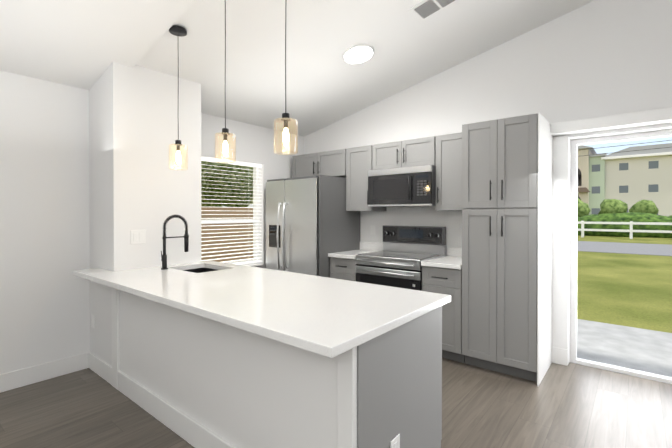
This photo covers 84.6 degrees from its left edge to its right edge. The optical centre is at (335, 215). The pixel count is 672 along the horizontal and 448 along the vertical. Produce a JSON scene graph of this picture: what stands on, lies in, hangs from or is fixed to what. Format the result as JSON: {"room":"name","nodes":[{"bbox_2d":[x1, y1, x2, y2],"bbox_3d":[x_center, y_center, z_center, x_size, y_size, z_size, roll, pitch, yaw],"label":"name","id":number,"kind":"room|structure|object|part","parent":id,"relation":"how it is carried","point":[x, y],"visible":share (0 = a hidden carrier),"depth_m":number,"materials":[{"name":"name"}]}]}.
{"room":"kitchen","nodes":[
{"label":"kitchen","id":0,"kind":"room"},
{"bbox_2d":[89,62,200,365],"bbox_3d":[-1.755,0.020,3.437,0.550,2.677,0.770,0,0,39],"label":"wall","id":1,"kind":"structure","parent":0,"point":[137,114],"depth_m":3.18,"materials":[{"name":"white paint"}]},
{"bbox_2d":[89,352,111,384],"bbox_3d":[-1.998,1.291,3.135,0.532,0.140,0.016,0,0,39],"label":"baseboard","id":2,"kind":"structure","parent":1,"relation":"attached to","point":[100,367],"depth_m":3.12,"materials":[{"name":"white wood"}]},
{"bbox_2d":[131,230,144,243],"bbox_3d":[-1.664,0.178,3.106,0.008,0.118,0.118,0,0,39],"label":"switch plate","id":3,"kind":"object","parent":1,"relation":"attached to","point":[137,236],"visible":1,"depth_m":3.10,"materials":[{"name":"white plastic"}]},
{"bbox_2d":[183,228,189,240],"bbox_3d":[-1.393,0.171,3.439,0.008,0.118,0.072,0,0,39],"label":"switch plate","id":4,"kind":"object","parent":1,"relation":"attached to","point":[184,229],"visible":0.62,"depth_m":3.43,"materials":[{"name":"white plastic"}]},
{"bbox_2d":[0,70,303,373],"bbox_3d":[-2.889,0.077,2.638,0.200,2.574,7.818,0,0,39],"label":"wall","id":5,"kind":"structure","parent":0,"point":[44,226],"depth_m":3.09,"materials":[{"name":"white paint"}]},
{"bbox_2d":[0,352,88,392],"bbox_3d":[-3.677,1.300,1.508,0.016,0.140,4.660,0,0,39],"label":"baseboard","id":6,"kind":"structure","parent":5,"relation":"attached to","point":[11,380],"depth_m":3.04,"materials":[{"name":"white wood"}]},
{"bbox_2d":[201,160,264,266],"bbox_3d":[-1.364,-0.012,4.447,0.180,1.330,1.150,0,0,39],"label":"window","id":7,"kind":"structure","parent":5,"relation":"in","point":[255,201],"depth_m":4.88,"materials":[{"name":"white plastic"}]},
{"bbox_2d":[201,156,261,264],"bbox_3d":[-1.352,-0.032,4.437,0.056,1.286,1.126,0,0,39],"label":"window blinds","id":8,"kind":"object","parent":7,"relation":"attached to","point":[210,159],"visible":0.6,"depth_m":4.52,"materials":[{"name":"white plastic"}]},
{"bbox_2d":[0,0,594,136],"bbox_3d":[-0.273,-1.947,0.494,6.950,1.762,7.818,0,0,39],"label":"ceiling","id":9,"kind":"structure","parent":0,"point":[326,84],"depth_m":3.12,"materials":[{"name":"white paint"}]},
{"bbox_2d":[169,25,187,169],"bbox_3d":[-1.178,-0.867,2.755,0.131,1.041,0.131,0,0,39],"label":"pendant light","id":10,"kind":"object","parent":9,"relation":"hanging from","point":[175,30],"visible":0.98,"depth_m":2.75,"materials":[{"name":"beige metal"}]},
{"bbox_2d":[215,0,235,163],"bbox_3d":[-0.713,-0.927,2.375,0.131,1.164,0.131,0,0,39],"label":"pendant light","id":11,"kind":"object","parent":9,"relation":"hanging from","point":[225,132],"visible":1,"depth_m":2.37,"materials":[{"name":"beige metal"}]},
{"bbox_2d":[274,3,297,154],"bbox_3d":[-0.274,-0.983,2.018,0.131,1.281,0.131,0,0,39],"label":"pendant light","id":12,"kind":"object","parent":9,"relation":"hanging from","point":[286,118],"visible":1,"depth_m":2.01,"materials":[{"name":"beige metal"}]},
{"bbox_2d":[343,44,373,63],"bbox_3d":[0.211,-1.512,3.458,0.297,0.078,0.300,0,0,39],"label":"ceiling light","id":13,"kind":"object","parent":9,"relation":"attached to","point":[357,53],"visible":0.98,"depth_m":3.43,"materials":[{"name":"white"}]},
{"bbox_2d":[409,0,457,20],"bbox_3d":[0.794,-1.677,2.904,0.374,0.088,0.220,0,0,39],"label":"ceiling vent","id":14,"kind":"object","parent":9,"relation":"in","point":[423,10],"visible":1,"depth_m":2.94,"materials":[{"name":"white metal"}]},
{"bbox_2d":[0,358,671,447],"bbox_3d":[-0.308,1.427,0.472,6.950,0.100,7.708,0,0,39],"label":"floor","id":15,"kind":"structure","parent":0,"point":[571,405],"depth_m":2.55,"materials":[{"name":"brown wood"}]},
{"bbox_2d":[115,289,142,407],"bbox_3d":[-1.395,0.926,2.874,0.535,0.872,0.345,0,0,39],"label":"wall","id":16,"kind":"structure","parent":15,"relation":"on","point":[128,307],"depth_m":2.78,"materials":[{"name":"white paint"}]},
{"bbox_2d":[143,298,441,447],"bbox_3d":[-0.353,0.930,2.322,1.778,0.872,0.846,0,0,39],"label":"base cabinet","id":17,"kind":"object","parent":15,"relation":"on","point":[195,381],"depth_m":1.85,"materials":[{"name":"white wood"}]},
{"bbox_2d":[73,261,450,357],"bbox_3d":[-0.744,0.579,2.561,2.748,0.259,1.067,0,0,39],"label":"countertop","id":18,"kind":"structure","parent":17,"relation":"on","point":[327,317],"depth_m":2.00,"materials":[{"name":"white stone"}]},
{"bbox_2d":[161,215,188,269],"bbox_3d":[-1.384,0.217,3.163,0.084,0.456,0.243,0,0,39],"label":"faucet","id":19,"kind":"object","parent":18,"relation":"on","point":[164,255],"visible":1,"depth_m":3.11,"materials":[{"name":"black metal"}]},
{"bbox_2d":[390,434,399,447],"bbox_3d":[0.269,1.064,1.672,0.008,0.120,0.080,0,0,39],"label":"outlet","id":20,"kind":"object","parent":17,"relation":"attached to","point":[395,442],"visible":1,"depth_m":1.67,"materials":[{"name":"white plastic"}]},
{"bbox_2d":[266,175,359,277],"bbox_3d":[-0.321,0.440,4.749,0.918,1.822,0.899,0,0,39],"label":"refrigerator","id":21,"kind":"object","parent":15,"relation":"on","point":[292,224],"depth_m":4.42,"materials":[{"name":"grey metal"}]},
{"bbox_3d":[0.061,0.442,4.505,0.016,1.822,0.796,0,0,39],"label":"fridge panel","id":22,"kind":"part","parent":21,"relation":"part of","materials":[{"name":"grey metal"}]},
{"bbox_2d":[330,257,355,280],"bbox_3d":[0.265,0.917,4.425,0.381,0.872,0.666,0,0,39],"label":"base cabinet","id":23,"kind":"object","parent":15,"relation":"on","point":[343,268],"visible":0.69,"depth_m":4.19,"materials":[{"name":"grey paint"}]},
{"bbox_2d":[328,242,382,258],"bbox_3d":[0.264,0.408,4.430,0.392,0.139,0.655,0,0,39],"label":"countertop","id":24,"kind":"structure","parent":23,"relation":"on","point":[366,247],"depth_m":4.53,"materials":[{"name":"white stone"}]},
{"bbox_2d":[355,225,445,290],"bbox_3d":[0.698,0.738,4.034,0.772,1.235,0.687,0,0,39],"label":"range","id":25,"kind":"object","parent":15,"relation":"on","point":[401,256],"visible":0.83,"depth_m":3.99,"materials":[{"name":"grey metal"}]},
{"bbox_2d":[422,266,464,362],"bbox_3d":[1.169,0.921,3.688,0.387,0.872,0.666,0,0,39],"label":"base cabinet","id":26,"kind":"object","parent":15,"relation":"on","point":[447,281],"visible":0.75,"depth_m":3.41,"materials":[{"name":"grey paint"}]},
{"bbox_2d":[421,247,461,269],"bbox_3d":[1.173,0.412,3.689,0.385,0.139,0.655,0,0,39],"label":"countertop","id":27,"kind":"structure","parent":26,"relation":"on","point":[452,259],"depth_m":3.58,"materials":[{"name":"white stone"}]},
{"bbox_2d":[462,113,537,381],"bbox_3d":[1.556,0.268,3.369,0.608,2.182,0.666,0,0,39],"label":"pantry cabinet","id":28,"kind":"object","parent":15,"relation":"on","point":[499,231],"visible":0.98,"depth_m":3.12,"materials":[{"name":"grey paint"}]},
{"bbox_2d":[537,112,552,385],"bbox_3d":[1.810,0.268,3.187,0.010,2.184,0.630,0,0,39],"label":"panel","id":29,"kind":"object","parent":28,"relation":"attached to","point":[544,247],"depth_m":3.12,"materials":[{"name":"white"}]},
{"bbox_2d":[304,0,671,363],"bbox_3d":[2.133,-0.623,3.455,6.950,3.964,0.200,0,0,39],"label":"wall","id":30,"kind":"structure","parent":0,"point":[597,58],"depth_m":3.48,"materials":[{"name":"white paint"}]},
{"bbox_2d":[293,149,345,177],"bbox_3d":[-0.154,-0.666,4.954,0.930,0.332,0.361,0,0,39],"label":"upper cabinet","id":31,"kind":"object","parent":30,"relation":"attached to","point":[330,163],"visible":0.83,"depth_m":4.80,"materials":[{"name":"grey paint"}]},
{"bbox_2d":[346,145,385,210],"bbox_3d":[0.362,-0.444,4.535,0.378,0.771,0.361,0,0,39],"label":"upper cabinet","id":32,"kind":"object","parent":30,"relation":"attached to","point":[358,163],"visible":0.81,"depth_m":4.43,"materials":[{"name":"grey paint"}]},
{"bbox_2d":[372,136,435,169],"bbox_3d":[0.812,-0.676,4.166,0.772,0.302,0.361,0,0,39],"label":"upper cabinet","id":33,"kind":"object","parent":30,"relation":"attached to","point":[412,152],"visible":0.83,"depth_m":4.02,"materials":[{"name":"grey paint"}]},
{"bbox_2d":[368,165,435,206],"bbox_3d":[0.781,-0.313,4.130,0.770,0.412,0.458,0,0,39],"label":"microwave","id":34,"kind":"object","parent":33,"relation":"attached to","point":[413,186],"visible":1,"depth_m":3.95,"materials":[{"name":"grey metal"}]},
{"bbox_2d":[436,132,461,210],"bbox_3d":[1.266,-0.440,3.798,0.383,0.771,0.361,0,0,39],"label":"upper cabinet","id":35,"kind":"object","parent":30,"relation":"attached to","point":[448,172],"visible":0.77,"depth_m":3.72,"materials":[{"name":"grey paint"}]},
{"bbox_2d":[552,136,568,365],"bbox_3d":[2.809,0.321,2.766,2.080,2.084,0.024,0,0,39],"label":"wall","id":36,"kind":"structure","parent":30,"relation":"attached to","point":[560,270],"depth_m":3.38,"materials":[{"name":"white paint"}]},
{"bbox_2d":[551,107,671,135],"bbox_3d":[2.802,-0.779,2.692,2.150,0.095,0.134,0,0,39],"label":"valance headrail","id":37,"kind":"object","parent":30,"relation":"attached to","point":[643,118],"visible":1,"depth_m":3.04,"materials":[{"name":"white"}]},
{"bbox_2d":[570,129,671,383],"bbox_3d":[2.902,0.330,2.880,1.824,2.064,0.070,0,0,39],"label":"door frame","id":38,"kind":"structure","parent":30,"relation":"in","point":[575,144],"depth_m":3.40,"materials":[{"name":"white metal"}]},
{"label":"outside","id":39,"kind":"structure","parent":0,"visible":0},
{"bbox_2d":[201,161,252,207],"bbox_3d":[-4.424,-2.087,8.364,4.947,5.344,12.441,0,0,39],"label":"tree","id":40,"kind":"object","parent":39,"point":[208,186],"depth_m":9.03,"materials":[{"name":"green plant"}]},
{"bbox_2d":[577,235,671,332],"bbox_3d":[45.635,1.270,55.789,120.000,0.200,135.882,0,0,39],"label":"lawn","id":41,"kind":"structure","parent":39,"point":[632,290],"depth_m":7.59,"materials":[{"name":"green plant"}]},
{"bbox_2d":[577,197,658,216],"bbox_3d":[19.360,-0.188,27.503,66.673,3.051,3.139,0,0,39],"label":"bushes","id":42,"kind":"object","parent":41,"relation":"on","point":[607,206],"visible":0.12,"depth_m":26.47,"materials":[{"name":"green plant"}]},
{"bbox_2d":[571,319,671,383],"bbox_3d":[3.376,1.442,3.765,6.600,0.070,1.832,0,0,39],"label":"patio slab","id":43,"kind":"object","parent":41,"relation":"on","point":[644,350],"visible":0.19,"depth_m":3.94,"materials":[{"name":"concrete"}]},
{"bbox_2d":[577,143,671,215],"bbox_3d":[40.033,-5.082,63.078,30.640,12.420,15.600,0,0,39],"label":"apartment","id":44,"kind":"structure","parent":41,"relation":"on","point":[631,177],"depth_m":53.63,"materials":[{"name":"beige paint"}]},
{"bbox_2d":[577,221,671,238],"bbox_3d":[16.221,0.839,22.907,64.070,1.050,0.160,0,0,39],"label":"fence","id":45,"kind":"object","parent":41,"relation":"on","point":[582,229],"visible":0.15,"depth_m":21.86,"materials":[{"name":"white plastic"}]},
{"bbox_2d":[577,241,671,255],"bbox_3d":[13.162,1.398,15.935,120.000,0.015,6.300,0,0,39],"label":"road","id":46,"kind":"structure","parent":41,"relation":"on","point":[634,248],"depth_m":15.71,"materials":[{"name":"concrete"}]},
{"bbox_2d":[577,212,671,237],"bbox_3d":[16.972,0.667,26.233,67.165,2.188,2.898,0,0,39],"label":"hedge","id":47,"kind":"object","parent":41,"relation":"on","point":[630,216],"visible":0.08,"depth_m":23.72,"materials":[{"name":"green plant"}]},
{"bbox_2d":[582,140,670,155],"bbox_3d":[19.696,-5.956,35.785,65.001,1.188,0.438,0,0,39],"label":"wires","id":48,"kind":"object","parent":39,"point":[628,151],"depth_m":31.55,"materials":[{"name":"black"}]},
{"bbox_3d":[-26.606,1.494,17.907,55.850,0.200,14.118,0,0,39],"label":"lawn","id":49,"kind":"structure","parent":39,"visible":0},
{"bbox_2d":[201,207,252,262],"bbox_3d":[-2.757,0.649,6.778,0.080,1.620,11.000,0,0,39],"label":"fence","id":50,"kind":"object","parent":49,"relation":"on","point":[234,211],"depth_m":7.42,"materials":[{"name":"brown wood"}]}
]}

